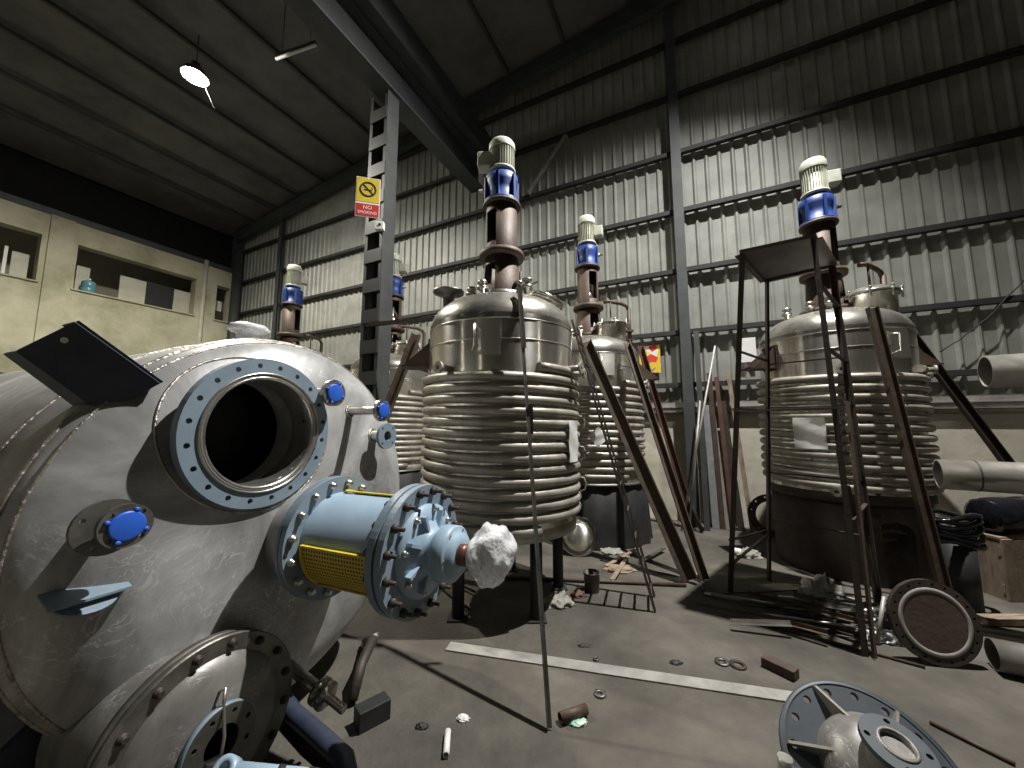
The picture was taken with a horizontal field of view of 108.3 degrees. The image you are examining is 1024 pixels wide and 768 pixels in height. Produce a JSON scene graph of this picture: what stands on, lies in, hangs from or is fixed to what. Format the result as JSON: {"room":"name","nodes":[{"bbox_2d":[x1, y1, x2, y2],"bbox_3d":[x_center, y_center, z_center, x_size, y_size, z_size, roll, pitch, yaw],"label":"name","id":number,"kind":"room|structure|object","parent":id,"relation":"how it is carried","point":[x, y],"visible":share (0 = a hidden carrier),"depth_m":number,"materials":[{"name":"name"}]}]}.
{"room":"industrial plant","nodes":[
{"label":"industrial plant","id":0,"kind":"room"},
{"bbox_2d":[0,226,224,320],"bbox_3d":[-14.154,-3.446,6.151,1.450,2.000,16.400,-3,-7,26],"label":"wall","id":1,"kind":"structure","parent":0,"point":[105,271],"depth_m":11.17,"materials":[{"name":"paint"}]},
{"bbox_2d":[0,198,231,372],"bbox_3d":[-13.367,-1.219,5.453,0.360,6.820,16.500,-3,-7,26],"label":"wall","id":2,"kind":"structure","parent":0,"point":[30,311],"depth_m":9.68,"materials":[{"name":"paint"}]},
{"bbox_2d":[0,220,44,281],"bbox_3d":[-12.683,-3.314,7.083,0.360,1.258,4.600,-3,-7,26],"label":"window","id":3,"kind":"structure","parent":2,"relation":"in","point":[40,235],"depth_m":9.02,"materials":[{"name":"paint"}]},
{"bbox_2d":[9,251,29,277],"bbox_3d":[-11.957,-2.851,8.971,0.030,0.680,0.257,-3,-7,26],"label":"board","id":4,"kind":"object","parent":3,"relation":"on","point":[19,261],"visible":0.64,"depth_m":8.96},
{"bbox_2d":[0,191,231,272],"bbox_3d":[-13.313,-4.691,5.809,0.160,0.160,16.500,-3,-7,26],"label":"trim","id":5,"kind":"structure","parent":2,"relation":"attached to","point":[3,195],"depth_m":10.06,"materials":[{"name":"paint"}]},
{"bbox_2d":[70,243,197,315],"bbox_3d":[-10.834,-2.908,10.759,0.360,1.258,2.630,-3,-7,26],"label":"window","id":6,"kind":"structure","parent":2,"relation":"in","point":[192,304],"depth_m":10.75,"materials":[{"name":"paint"}]},
{"bbox_2d":[74,265,90,289],"bbox_3d":[-11.513,-2.778,9.908,0.030,0.741,0.245,-3,-7,26],"label":"board","id":7,"kind":"object","parent":6,"relation":"on","point":[82,273],"visible":0.57,"depth_m":9.88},
{"bbox_2d":[118,275,146,303],"bbox_3d":[-11.041,-2.695,10.758,0.030,0.762,0.560,-3,-7,26],"label":"board","id":8,"kind":"object","parent":6,"relation":"on","point":[131,289],"visible":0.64,"depth_m":10.74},
{"bbox_2d":[144,281,173,309],"bbox_3d":[-10.794,-2.650,11.322,0.030,0.797,0.643,-3,-7,26],"label":"board","id":9,"kind":"object","parent":6,"relation":"on","point":[157,295],"visible":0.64,"depth_m":11.31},
{"bbox_2d":[172,289,189,312],"bbox_3d":[-10.522,-2.581,11.836,0.030,0.773,0.503,-3,-7,26],"label":"board","id":10,"kind":"object","parent":6,"relation":"on","point":[181,299],"visible":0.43,"depth_m":11.78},
{"bbox_2d":[196,260,208,344],"bbox_3d":[-9.998,-0.591,11.736,0.120,6.950,0.120,0,-6,0],"label":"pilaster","id":11,"kind":"object","parent":2,"relation":"attached to","point":[206,262],"visible":0.34,"depth_m":11.93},
{"bbox_2d":[213,284,230,322],"bbox_3d":[-9.917,-2.707,12.582,0.360,1.258,0.470,-3,-7,26],"label":"window","id":12,"kind":"structure","parent":2,"relation":"in","point":[227,289],"depth_m":12.72,"materials":[{"name":"paint"}]},
{"bbox_2d":[0,143,232,267],"bbox_3d":[-13.674,-5.466,6.076,0.725,1.800,16.500,-3,-7,26],"label":"wall","id":13,"kind":"structure","parent":0,"point":[22,175],"depth_m":10.64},
{"bbox_2d":[0,0,639,237],"bbox_3d":[-3.488,-7.685,1.253,23.000,1.974,16.600,-3,-7,26],"label":"ceiling","id":14,"kind":"structure","parent":0,"point":[523,32],"depth_m":8.09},
{"bbox_2d":[0,105,253,222],"bbox_3d":[-12.290,-6.262,5.721,0.067,0.070,15.950,-3,-7,26],"label":"beam","id":15,"kind":"structure","parent":14,"relation":"attached to","point":[2,108],"depth_m":9.56,"materials":[{"name":"metal"}]},
{"bbox_2d":[0,68,275,210],"bbox_3d":[-11.217,-6.442,5.201,0.067,0.070,15.950,-3,-7,26],"label":"beam","id":16,"kind":"structure","parent":14,"relation":"attached to","point":[3,72],"depth_m":8.86,"materials":[{"name":"metal"}]},
{"bbox_2d":[0,23,299,196],"bbox_3d":[-10.144,-6.622,4.681,0.067,0.070,15.950,-3,-7,26],"label":"beam","id":17,"kind":"structure","parent":14,"relation":"attached to","point":[9,31],"depth_m":8.12,"materials":[{"name":"metal"}]},
{"bbox_2d":[41,0,325,181],"bbox_3d":[-9.070,-6.803,4.161,0.067,0.070,15.950,-3,-7,26],"label":"beam","id":18,"kind":"structure","parent":14,"relation":"attached to","point":[50,3],"depth_m":7.74,"materials":[{"name":"metal"}]},
{"bbox_2d":[180,35,209,86],"bbox_3d":[-6.018,-6.243,7.068,0.440,0.936,0.440,0,-6,0],"label":"pendant lamp","id":19,"kind":"object","parent":14,"relation":"hanging from","point":[193,72],"visible":1,"depth_m":7.03,"materials":[{"name":"metal"}]},
{"bbox_2d":[129,0,354,165],"bbox_3d":[-7.997,-6.983,3.641,0.067,0.070,15.950,-3,-7,26],"label":"beam","id":20,"kind":"structure","parent":14,"relation":"attached to","point":[137,3],"depth_m":7.76,"materials":[{"name":"metal"}]},
{"bbox_2d":[214,0,369,136],"bbox_3d":[-6.924,-7.163,3.121,0.067,0.070,15.950,-3,-7,26],"label":"beam","id":21,"kind":"structure","parent":14,"relation":"attached to","point":[221,3],"depth_m":7.67,"materials":[{"name":"metal"}]},
{"bbox_2d":[275,3,317,60],"bbox_3d":[-3.185,-6.033,5.571,0.780,2.406,0.050,-2,-7,19],"label":"tube light","id":22,"kind":"object","parent":14,"relation":"attached to","point":[312,44],"visible":1,"depth_m":5.43,"materials":[{"name":"white paint"}]},
{"bbox_2d":[239,0,1023,402],"bbox_3d":[0.338,-3.675,8.093,22.170,8.323,0.030,-3,-7,26],"label":"wall","id":23,"kind":"structure","parent":0,"point":[981,261],"depth_m":6.27,"materials":[{"name":"metal"}]},
{"bbox_2d":[234,0,682,242],"bbox_3d":[-1.543,-6.499,9.086,18.230,2.151,0.160,-3,-7,26],"label":"roof beam","id":24,"kind":"structure","parent":23,"relation":"attached to","point":[641,11],"depth_m":8.21,"materials":[{"name":"metal"}]},
{"bbox_2d":[466,0,510,75],"bbox_3d":[-3.525,-7.734,1.474,0.067,0.070,15.950,-3,-7,26],"label":"trim","id":25,"kind":"structure","parent":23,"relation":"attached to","point":[470,3],"depth_m":7.49,"materials":[{"name":"paint"}]},
{"bbox_2d":[528,134,569,195],"bbox_3d":[0.771,-4.604,7.856,0.894,1.074,0.205,-3,-7,26],"label":"brace","id":26,"kind":"object","parent":23,"relation":"attached to","point":[564,137],"visible":0.96,"depth_m":7.77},
{"bbox_2d":[547,0,565,44],"bbox_3d":[-2.362,-7.930,0.911,0.067,0.070,15.950,-3,-7,26],"label":"trim","id":27,"kind":"structure","parent":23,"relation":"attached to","point":[550,4],"depth_m":7.35,"materials":[{"name":"paint"}]},
{"bbox_2d":[361,0,783,176],"bbox_3d":[1.590,-6.331,7.660,19.344,0.078,0.090,-3,-7,26],"label":"trim","id":28,"kind":"structure","parent":23,"relation":"attached to","point":[763,4],"depth_m":7.33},
{"bbox_2d":[243,0,952,253],"bbox_3d":[0.313,-5.167,8.174,22.200,0.078,0.090,-3,-7,26],"label":"wall beam","id":29,"kind":"structure","parent":23,"relation":"attached to","point":[927,4],"depth_m":6.56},
{"bbox_2d":[239,126,1023,315],"bbox_3d":[0.313,-2.931,7.927,22.200,0.078,0.090,-3,-7,26],"label":"trim","id":30,"kind":"structure","parent":23,"relation":"attached to","point":[1016,132],"depth_m":6.13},
{"bbox_2d":[242,44,1023,284],"bbox_3d":[0.313,-4.044,8.050,22.200,0.078,0.090,-3,-7,26],"label":"wall beam","id":31,"kind":"structure","parent":23,"relation":"attached to","point":[1019,50],"depth_m":6.19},
{"bbox_2d":[269,209,1023,340],"bbox_3d":[0.313,-1.838,7.807,22.200,0.078,0.090,-3,-7,26],"label":"trim","id":32,"kind":"structure","parent":23,"relation":"attached to","point":[1015,214],"depth_m":5.47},
{"bbox_2d":[639,345,660,372],"bbox_3d":[2.474,-0.440,6.638,0.352,0.494,0.041,-3,-7,26],"label":"poster","id":33,"kind":"object","parent":23,"relation":"attached to","point":[653,352],"visible":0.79,"depth_m":6.59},
{"bbox_2d":[342,294,1023,367],"bbox_3d":[0.313,-0.744,7.686,22.200,0.078,0.090,-3,-7,26],"label":"trim","id":34,"kind":"structure","parent":23,"relation":"attached to","point":[1013,298],"depth_m":5.08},
{"bbox_2d":[741,337,756,361],"bbox_3d":[3.778,-0.545,5.949,0.243,0.393,0.041,-3,-7,26],"label":"poster","id":35,"kind":"object","parent":23,"relation":"attached to","point":[748,344],"visible":0.75,"depth_m":5.92,"materials":[{"name":"paper"}]},
{"bbox_2d":[646,369,977,388],"bbox_3d":[0.313,0.160,7.586,22.200,0.078,0.090,-3,-7,26],"label":"trim","id":36,"kind":"structure","parent":23,"relation":"attached to","point":[965,372],"depth_m":5.86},
{"bbox_2d":[641,393,1023,414],"bbox_3d":[0.343,0.558,7.602,22.200,0.220,0.078,-3,-7,26],"label":"trim","id":37,"kind":"structure","parent":23,"relation":"attached to","point":[980,402],"depth_m":4.88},
{"bbox_2d":[262,517,1023,767],"bbox_3d":[-3.578,1.763,0.480,24.000,0.200,18.000,-3,-7,26],"label":"floor","id":38,"kind":"structure","parent":0,"point":[638,723],"depth_m":2.36,"materials":[{"name":"concrete"}]},
{"bbox_2d":[226,250,244,339],"bbox_3d":[-9.499,-0.836,12.474,0.300,7.600,0.300,0,-6,0],"label":"wall column","id":39,"kind":"structure","parent":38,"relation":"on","point":[238,259],"depth_m":12.65,"materials":[{"name":"metal"}]},
{"bbox_2d":[0,321,516,767],"bbox_3d":[-1.931,0.737,2.325,4.196,2.245,2.022,-3,-7,23],"label":"vessel","id":40,"kind":"object","parent":38,"relation":"on","point":[186,532],"visible":1,"depth_m":1.49,"materials":[{"name":"silver metal"}]},
{"bbox_2d":[212,753,316,767],"bbox_3d":[-0.711,1.439,1.131,0.416,0.588,0.114,1,-6,-6],"label":"pipe","id":41,"kind":"object","parent":38,"relation":"on","point":[229,760],"visible":1,"depth_m":1.14,"materials":[{"name":"metal"}]},
{"bbox_2d":[271,217,285,339],"bbox_3d":[-7.442,-1.444,11.548,0.148,8.604,0.165,0,-6,0],"label":"wall column","id":42,"kind":"structure","parent":38,"relation":"on","point":[277,290],"depth_m":11.74,"materials":[{"name":"metal"}]},
{"bbox_2d":[277,264,323,353],"bbox_3d":[-4.638,-0.052,7.639,1.684,4.980,1.693,0,-6,-4],"label":"vessel","id":43,"kind":"object","parent":38,"relation":"on","point":[292,298],"visible":0.16,"depth_m":7.74,"materials":[{"name":"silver metal"}]},
{"bbox_2d":[283,692,357,767],"bbox_3d":[-0.977,1.740,1.847,0.808,0.136,0.145,-5,-8,38],"label":"pipe","id":44,"kind":"object","parent":38,"relation":"on","point":[336,752],"visible":0.74,"depth_m":1.81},
{"bbox_2d":[346,635,376,701],"bbox_3d":[-0.956,1.770,2.422,0.132,0.209,0.626,2,-6,-14],"label":"pipe","id":45,"kind":"object","parent":38,"relation":"on","point":[369,642],"visible":0.98,"depth_m":2.23,"materials":[{"name":"brown metal"}]},
{"bbox_2d":[353,691,390,734],"bbox_3d":[-0.758,1.781,2.010,0.170,0.100,0.090,6,-8,-41],"label":"block","id":46,"kind":"object","parent":38,"relation":"on","point":[375,710],"visible":1,"depth_m":1.98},
{"bbox_2d":[358,89,398,400],"bbox_3d":[-2.068,-1.225,5.669,0.420,6.880,0.500,-3,-7,26],"label":"column","id":47,"kind":"structure","parent":38,"relation":"on","point":[377,288],"depth_m":5.70,"materials":[{"name":"metal"}]},
{"bbox_2d":[355,176,380,218],"bbox_3d":[-2.158,-2.777,5.559,0.340,0.620,0.117,2,-7,-14],"label":"no smoking sign","id":48,"kind":"object","parent":47,"relation":"attached to","point":[367,202],"visible":1,"depth_m":5.51,"materials":[{"name":"yellow paint"}]},
{"bbox_2d":[283,0,483,192],"bbox_3d":[-4.338,-5.520,1.442,0.340,0.660,15.900,-3,-7,26],"label":"girder","id":49,"kind":"object","parent":47,"relation":"on","point":[341,25],"visible":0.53,"depth_m":5.95,"materials":[{"name":"metal"}]},
{"bbox_2d":[353,0,491,153],"bbox_3d":[-4.159,-6.131,1.419,0.320,0.500,15.900,-3,-7,26],"label":"beam","id":50,"kind":"structure","parent":49,"relation":"on","point":[385,16],"depth_m":6.38,"materials":[{"name":"metal"}]},
{"bbox_2d":[364,316,434,326],"bbox_3d":[-1.564,-0.876,5.150,1.032,0.126,0.065,-1,-6,8],"label":"bar","id":51,"kind":"object","parent":47,"relation":"attached to","point":[429,318],"visible":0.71,"depth_m":5.16,"materials":[{"name":"brown metal"}]},
{"bbox_2d":[350,253,428,489],"bbox_3d":[-2.349,-0.108,7.136,1.688,4.980,1.693,-5,-8,36],"label":"vessel","id":52,"kind":"object","parent":38,"relation":"on","point":[406,416],"visible":0.23,"depth_m":6.62,"materials":[{"name":"silver metal"}]},
{"bbox_2d":[385,332,420,421],"bbox_3d":[-1.709,0.695,4.641,1.047,2.833,0.114,3,-7,-24],"label":"channel","id":53,"kind":"object","parent":38,"relation":"on","point":[413,341],"visible":0.36,"depth_m":4.86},
{"bbox_2d":[401,136,586,623],"bbox_3d":[-0.213,-0.313,3.861,1.693,4.670,1.763,4,-7,-30],"label":"vessel","id":54,"kind":"object","parent":38,"relation":"on","point":[475,442],"visible":0.9,"depth_m":3.11,"materials":[{"name":"silver metal"}]},
{"bbox_2d":[568,420,577,462],"bbox_3d":[0.545,0.502,3.257,0.017,0.360,0.170,-4,-8,35],"label":"paper sheet","id":55,"kind":"object","parent":54,"relation":"attached to","point":[573,438],"visible":1,"depth_m":3.25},
{"bbox_2d":[517,285,551,729],"bbox_3d":[0.141,0.479,2.591,0.063,2.798,1.020,1,-6,-8],"label":"pole","id":56,"kind":"object","parent":38,"relation":"on","point":[528,407],"visible":1,"depth_m":2.42,"materials":[{"name":"metal"}]},
{"bbox_2d":[543,590,574,609],"bbox_3d":[0.412,1.922,3.333,0.313,0.108,0.232,0,-6,0],"label":"rag","id":57,"kind":"object","parent":38,"relation":"on","point":[560,601],"visible":0.98,"depth_m":3.27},
{"bbox_2d":[558,703,588,724],"bbox_3d":[0.335,1.803,2.025,0.165,0.054,0.054,3,-7,-22],"label":"pipe stub","id":58,"kind":"object","parent":38,"relation":"on","point":[567,715],"visible":1,"depth_m":2.01,"materials":[{"name":"brown metal"}]},
{"bbox_2d":[563,516,597,556],"bbox_3d":[0.829,1.901,4.627,0.478,0.442,0.238,0,-6,0],"label":"cap","id":59,"kind":"object","parent":38,"relation":"on","point":[582,541],"visible":0.8,"depth_m":4.55,"materials":[{"name":"metal"}]},
{"bbox_2d":[583,569,599,593],"bbox_3d":[0.775,1.917,3.594,0.165,0.178,0.162,0,-6,0],"label":"bucket","id":60,"kind":"object","parent":38,"relation":"on","point":[591,576],"visible":1,"depth_m":3.54,"materials":[{"name":"metal"}]},
{"bbox_2d":[505,575,686,586],"bbox_3d":[0.801,2.007,3.771,1.864,0.036,0.036,-1,-6,6],"label":"rod","id":61,"kind":"object","parent":38,"relation":"on","point":[506,577],"visible":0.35,"depth_m":3.74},
{"bbox_2d":[549,214,659,550],"bbox_3d":[1.216,-0.256,5.795,1.693,4.980,1.688,5,-8,-37],"label":"vessel","id":62,"kind":"object","parent":38,"relation":"on","point":[601,502],"visible":0.57,"depth_m":5.07,"materials":[{"name":"silver metal"}]},
{"bbox_2d":[571,319,655,611],"bbox_3d":[0.967,0.670,3.586,0.706,2.642,0.332,-2,-7,21],"label":"ladder","id":63,"kind":"object","parent":38,"relation":"on","point":[650,589],"visible":1,"depth_m":3.53,"materials":[{"name":"brown metal"}]},
{"bbox_2d":[445,642,791,701],"bbox_3d":[0.605,1.872,2.427,2.198,0.008,0.100,-2,-6,13],"label":"bar","id":64,"kind":"object","parent":38,"relation":"on","point":[766,693],"visible":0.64,"depth_m":2.39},
{"bbox_2d":[583,338,697,582],"bbox_3d":[1.409,0.698,4.416,0.148,2.778,1.463,5,-8,-36],"label":"channel","id":65,"kind":"object","parent":38,"relation":"on","point":[680,557],"visible":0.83,"depth_m":4.27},
{"bbox_2d":[624,341,708,580],"bbox_3d":[1.781,0.717,4.448,0.106,2.747,1.179,2,-7,-21],"label":"channel","id":66,"kind":"object","parent":38,"relation":"on","point":[688,530],"visible":1,"depth_m":4.31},
{"bbox_2d":[637,345,697,527],"bbox_3d":[2.468,0.795,5.915,0.793,2.915,0.059,-1,-6,10],"label":"channel","id":67,"kind":"object","parent":38,"relation":"on","point":[643,356],"visible":0.83,"depth_m":5.93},
{"bbox_2d":[663,2,700,521],"bbox_3d":[2.916,-2.598,6.465,0.148,9.783,0.165,0,-6,0],"label":"wall column","id":68,"kind":"structure","parent":38,"relation":"on","point":[680,244],"depth_m":6.37,"materials":[{"name":"metal"}]},
{"bbox_2d":[689,401,700,520],"bbox_3d":[2.834,1.246,5.737,0.361,1.978,0.032,2,-7,-15],"label":"pipe","id":69,"kind":"object","parent":38,"relation":"on","point":[699,406],"visible":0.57,"depth_m":5.70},
{"bbox_2d":[681,346,715,530],"bbox_3d":[2.901,0.811,5.751,0.675,2.846,0.032,-1,-6,7],"label":"pipe","id":70,"kind":"object","parent":38,"relation":"on","point":[714,348],"visible":1,"depth_m":5.75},
{"bbox_2d":[693,331,709,530],"bbox_3d":[3.033,0.667,5.926,0.080,3.170,0.320,-3,-7,26],"label":"plank","id":71,"kind":"object","parent":38,"relation":"on","point":[696,333],"visible":0.79,"depth_m":5.87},
{"bbox_2d":[704,405,719,528],"bbox_3d":[3.176,1.293,5.907,0.139,1.923,0.113,-3,-7,26],"label":"plank","id":72,"kind":"object","parent":38,"relation":"on","point":[707,419],"visible":0.86,"depth_m":5.88,"materials":[{"name":"metal"}]},
{"bbox_2d":[707,373,725,528],"bbox_3d":[3.248,1.028,5.896,0.075,2.447,0.173,1,-6,-8],"label":"plank","id":73,"kind":"object","parent":38,"relation":"on","point":[710,389],"visible":0.93,"depth_m":5.87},
{"bbox_2d":[715,416,729,529],"bbox_3d":[3.288,1.335,5.842,0.048,1.823,0.187,3,-7,-22],"label":"plank","id":74,"kind":"object","parent":38,"relation":"on","point":[722,480],"visible":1,"depth_m":5.76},
{"bbox_2d":[714,377,735,529],"bbox_3d":[3.355,1.057,5.839,0.054,2.375,0.199,3,-7,-23],"label":"plank","id":75,"kind":"object","parent":38,"relation":"on","point":[716,380],"visible":0.79,"depth_m":5.85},
{"bbox_2d":[721,401,744,530],"bbox_3d":[3.430,1.247,5.780,0.072,1.986,0.264,4,-7,-32],"label":"plank","id":76,"kind":"object","parent":38,"relation":"on","point":[739,515],"visible":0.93,"depth_m":5.79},
{"bbox_2d":[726,373,754,531],"bbox_3d":[3.541,1.019,5.749,0.054,2.432,0.267,5,-8,-36],"label":"plank","id":77,"kind":"object","parent":38,"relation":"on","point":[728,375],"visible":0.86,"depth_m":5.71,"materials":[{"name":"brown wood"}]},
{"bbox_2d":[697,603,821,627],"bbox_3d":[1.983,1.884,3.021,0.851,0.038,0.017,-4,-7,30],"label":"rod","id":78,"kind":"object","parent":38,"relation":"on","point":[706,605],"visible":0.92,"depth_m":3.11,"materials":[{"name":"brown metal"}]},
{"bbox_2d":[746,609,827,635],"bbox_3d":[2.108,1.841,2.866,0.514,0.048,0.032,-6,-9,42],"label":"scrap angle","id":79,"kind":"object","parent":78,"relation":"on","point":[798,625],"visible":0.75,"depth_m":2.83,"materials":[{"name":"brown metal"}]},
{"bbox_2d":[761,612,892,632],"bbox_3d":[2.429,1.844,2.858,0.943,0.041,0.018,-3,-7,22],"label":"rod","id":80,"kind":"object","parent":78,"relation":"on","point":[781,616],"visible":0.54,"depth_m":2.86,"materials":[{"name":"metal"}]},
{"bbox_2d":[737,602,847,621],"bbox_3d":[2.245,1.828,2.969,0.765,0.025,0.018,-2,-7,21],"label":"rod","id":81,"kind":"object","parent":80,"relation":"on","point":[738,603],"visible":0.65,"depth_m":2.97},
{"bbox_2d":[711,593,803,611],"bbox_3d":[2.038,1.830,3.102,0.655,0.036,0.029,-3,-7,24],"label":"pipe","id":82,"kind":"object","parent":81,"relation":"on","point":[712,594],"visible":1,"depth_m":3.11,"materials":[{"name":"metal"}]},
{"bbox_2d":[748,590,867,625],"bbox_3d":[2.346,1.792,2.971,0.780,0.042,0.032,-6,-9,43],"label":"scrap angle","id":83,"kind":"object","parent":81,"relation":"on","point":[750,593],"visible":0.64,"depth_m":2.93,"materials":[{"name":"brown metal"}]},
{"bbox_2d":[759,595,856,617],"bbox_3d":[2.367,1.794,2.991,0.623,0.050,0.032,-4,-8,34],"label":"scrap angle","id":84,"kind":"object","parent":83,"relation":"on","point":[848,613],"visible":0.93,"depth_m":2.94,"materials":[{"name":"brown metal"}]},
{"bbox_2d":[811,614,866,619],"bbox_3d":[2.578,1.832,2.915,0.451,0.042,0.032,1,-6,-6],"label":"scrap angle","id":85,"kind":"object","parent":80,"relation":"on","point":[813,617],"visible":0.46,"depth_m":2.90,"materials":[{"name":"metal"}]},
{"bbox_3d":[2.571,1.804,3.001,0.495,0.029,0.028,-3,-7,26],"label":"pipe","id":86,"kind":"object","parent":85,"relation":"on","visible":0},
{"bbox_2d":[793,592,855,607],"bbox_3d":[2.580,1.792,3.047,0.423,0.037,0.032,-5,-8,39],"label":"scrap angle","id":87,"kind":"object","parent":86,"relation":"on","point":[796,595],"visible":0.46,"depth_m":3.09,"materials":[{"name":"metal"}]},
{"bbox_2d":[730,619,792,626],"bbox_3d":[1.920,1.842,2.856,0.416,0.071,0.032,-2,-7,15],"label":"scrap angle","id":88,"kind":"object","parent":38,"relation":"on","point":[750,622],"visible":1,"depth_m":2.86,"materials":[{"name":"metal"}]},
{"bbox_2d":[748,494,774,537],"bbox_3d":[3.730,1.889,5.300,0.600,0.589,0.175,-3,-7,25],"label":"flange","id":89,"kind":"object","parent":38,"relation":"on","point":[753,505],"visible":0.43,"depth_m":5.39,"materials":[{"name":"brown metal"}]},
{"bbox_2d":[761,653,798,681],"bbox_3d":[1.746,1.846,2.413,0.080,0.060,0.190,4,-8,-33],"label":"brick","id":90,"kind":"object","parent":38,"relation":"on","point":[769,662],"visible":1,"depth_m":2.39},
{"bbox_2d":[727,234,881,656],"bbox_3d":[2.584,0.371,3.502,1.200,3.236,1.046,5,-8,-39],"label":"platform","id":91,"kind":"object","parent":38,"relation":"on","point":[807,254],"visible":0.95,"depth_m":3.48,"materials":[{"name":"brown metal"}]},
{"bbox_2d":[797,572,845,599],"bbox_3d":[2.844,1.856,3.416,0.436,0.259,0.303,0,-6,0],"label":"cloth bundle","id":92,"kind":"object","parent":38,"relation":"on","point":[820,585],"visible":0.52,"depth_m":3.36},
{"bbox_2d":[786,612,859,637],"bbox_3d":[2.425,1.873,2.895,0.032,0.044,0.463,5,-8,-37],"label":"scrap angle","id":93,"kind":"object","parent":38,"relation":"on","point":[841,629],"visible":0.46,"depth_m":2.84,"materials":[{"name":"brown metal"}]},
{"bbox_2d":[741,156,944,593],"bbox_3d":[3.870,-0.403,4.458,1.650,4.980,1.672,5,-8,-38],"label":"vessel","id":94,"kind":"object","parent":38,"relation":"on","point":[901,554],"visible":0.8,"depth_m":3.92,"materials":[{"name":"silver metal"}]},
{"bbox_2d":[792,417,827,448],"bbox_3d":[3.181,0.524,3.960,0.025,0.330,0.290,4,-7,-32],"label":"paper sheet","id":95,"kind":"object","parent":94,"relation":"attached to","point":[809,433],"visible":1,"depth_m":3.95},
{"bbox_2d":[771,626,924,667],"bbox_3d":[2.394,1.897,2.699,0.842,0.020,0.020,-5,-8,37],"label":"rod","id":96,"kind":"object","parent":38,"relation":"on","point":[782,628],"visible":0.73,"depth_m":2.67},
{"bbox_2d":[845,401,877,658],"bbox_3d":[2.628,1.014,2.797,0.030,1.795,0.459,-5,-8,40],"label":"steel angle","id":97,"kind":"object","parent":38,"relation":"on","point":[847,404],"visible":1,"depth_m":2.76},
{"bbox_2d":[834,606,890,629],"bbox_3d":[2.711,1.809,2.840,0.366,0.226,0.102,-3,-7,22],"label":"scrap","id":98,"kind":"object","parent":38,"relation":"on","point":[885,625],"visible":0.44,"depth_m":2.83,"materials":[{"name":"metal"}]},
{"bbox_2d":[777,679,957,767],"bbox_3d":[1.396,1.514,1.451,0.726,0.459,0.494,0,-6,0],"label":"fitting","id":99,"kind":"object","parent":38,"relation":"on","point":[836,730],"visible":1,"depth_m":1.49,"materials":[{"name":"metal"}]},
{"bbox_2d":[855,618,900,645],"bbox_3d":[2.796,1.853,2.821,0.356,0.134,0.248,2,-7,-15],"label":"plastic sheet","id":100,"kind":"object","parent":38,"relation":"on","point":[890,639],"visible":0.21,"depth_m":2.74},
{"bbox_2d":[875,596,885,644],"bbox_3d":[2.740,1.753,2.750,0.165,0.315,0.026,2,-7,-20],"label":"rod","id":101,"kind":"object","parent":38,"relation":"on","point":[883,599],"visible":0.91,"depth_m":2.74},
{"bbox_2d":[865,306,952,588],"bbox_3d":[3.639,0.590,3.401,0.101,2.770,0.400,1,-6,-13],"label":"steel beam","id":102,"kind":"structure","parent":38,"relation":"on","point":[933,547],"depth_m":3.40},
{"bbox_2d":[886,578,982,666],"bbox_3d":[2.886,1.631,2.578,0.522,0.522,0.244,0,-6,0],"label":"flange","id":103,"kind":"object","parent":38,"relation":"on","point":[930,619],"visible":1,"depth_m":2.52,"materials":[{"name":"brown metal"}]},
{"bbox_2d":[932,508,987,613],"bbox_3d":[3.928,1.545,3.250,0.444,0.841,0.244,0,-6,0],"label":"coil","id":104,"kind":"object","parent":38,"relation":"on","point":[960,544],"visible":0.77,"depth_m":3.17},
{"bbox_2d":[917,333,1023,494],"bbox_3d":[5.661,0.675,4.370,1.444,2.813,0.061,-2,-6,14],"label":"steel angle","id":105,"kind":"object","parent":38,"relation":"on","point":[998,450],"visible":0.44,"depth_m":4.45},
{"bbox_2d":[929,720,1015,765],"bbox_3d":[2.310,1.805,1.867,0.020,0.020,0.276,3,-7,-26],"label":"rod","id":106,"kind":"object","parent":38,"relation":"on","point":[949,731],"visible":1,"depth_m":1.85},
{"bbox_2d":[975,529,1023,601],"bbox_3d":[4.940,1.724,3.592,0.840,0.561,0.420,0,-6,0],"label":"wooden crate","id":107,"kind":"object","parent":38,"relation":"on","point":[1001,565],"visible":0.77,"depth_m":3.42,"materials":[{"name":"brown wood"}]},
{"bbox_2d":[963,496,1023,533],"bbox_3d":[4.879,1.277,3.606,0.651,0.346,0.369,0,-6,0],"label":"roll","id":108,"kind":"object","parent":107,"relation":"on","point":[1002,514],"visible":0.77,"depth_m":3.51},
{"bbox_2d":[977,614,1023,625],"bbox_3d":[4.015,1.899,2.980,0.404,0.070,0.090,-1,-6,6],"label":"timber offcut","id":109,"kind":"object","parent":38,"relation":"on","point":[989,619],"visible":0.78,"depth_m":2.96,"materials":[{"name":"brown wood"}]},
{"bbox_2d":[984,637,1023,676],"bbox_3d":[3.422,1.762,2.286,0.600,0.190,0.190,-4,-7,31],"label":"pipe","id":110,"kind":"object","parent":38,"relation":"on","point":[1004,656],"visible":1,"depth_m":2.37,"materials":[{"name":"metal"}]},
{"bbox_3d":[4.865,0.909,2.299,0.679,1.897,1.144,0,-6,0],"label":"rack","id":111,"kind":"object","parent":38,"relation":"on","visible":0},
{"bbox_2d":[932,459,1023,493],"bbox_3d":[4.379,0.689,2.525,2.000,0.248,0.248,-4,-8,34],"label":"pipe","id":112,"kind":"object","parent":111,"relation":"on","point":[979,476],"visible":1,"depth_m":2.90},
{"bbox_2d":[977,353,1023,387],"bbox_3d":[4.638,-0.152,2.603,1.700,0.270,0.270,-4,-8,34],"label":"pipe","id":113,"kind":"object","parent":111,"relation":"on","point":[1005,370],"visible":1,"depth_m":2.96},
{"bbox_2d":[640,411,1023,529],"bbox_3d":[0.505,1.463,7.604,22.400,1.960,0.200,-3,-7,26],"label":"wall","id":114,"kind":"structure","parent":0,"point":[957,439],"depth_m":5.76,"materials":[{"name":"paint"}]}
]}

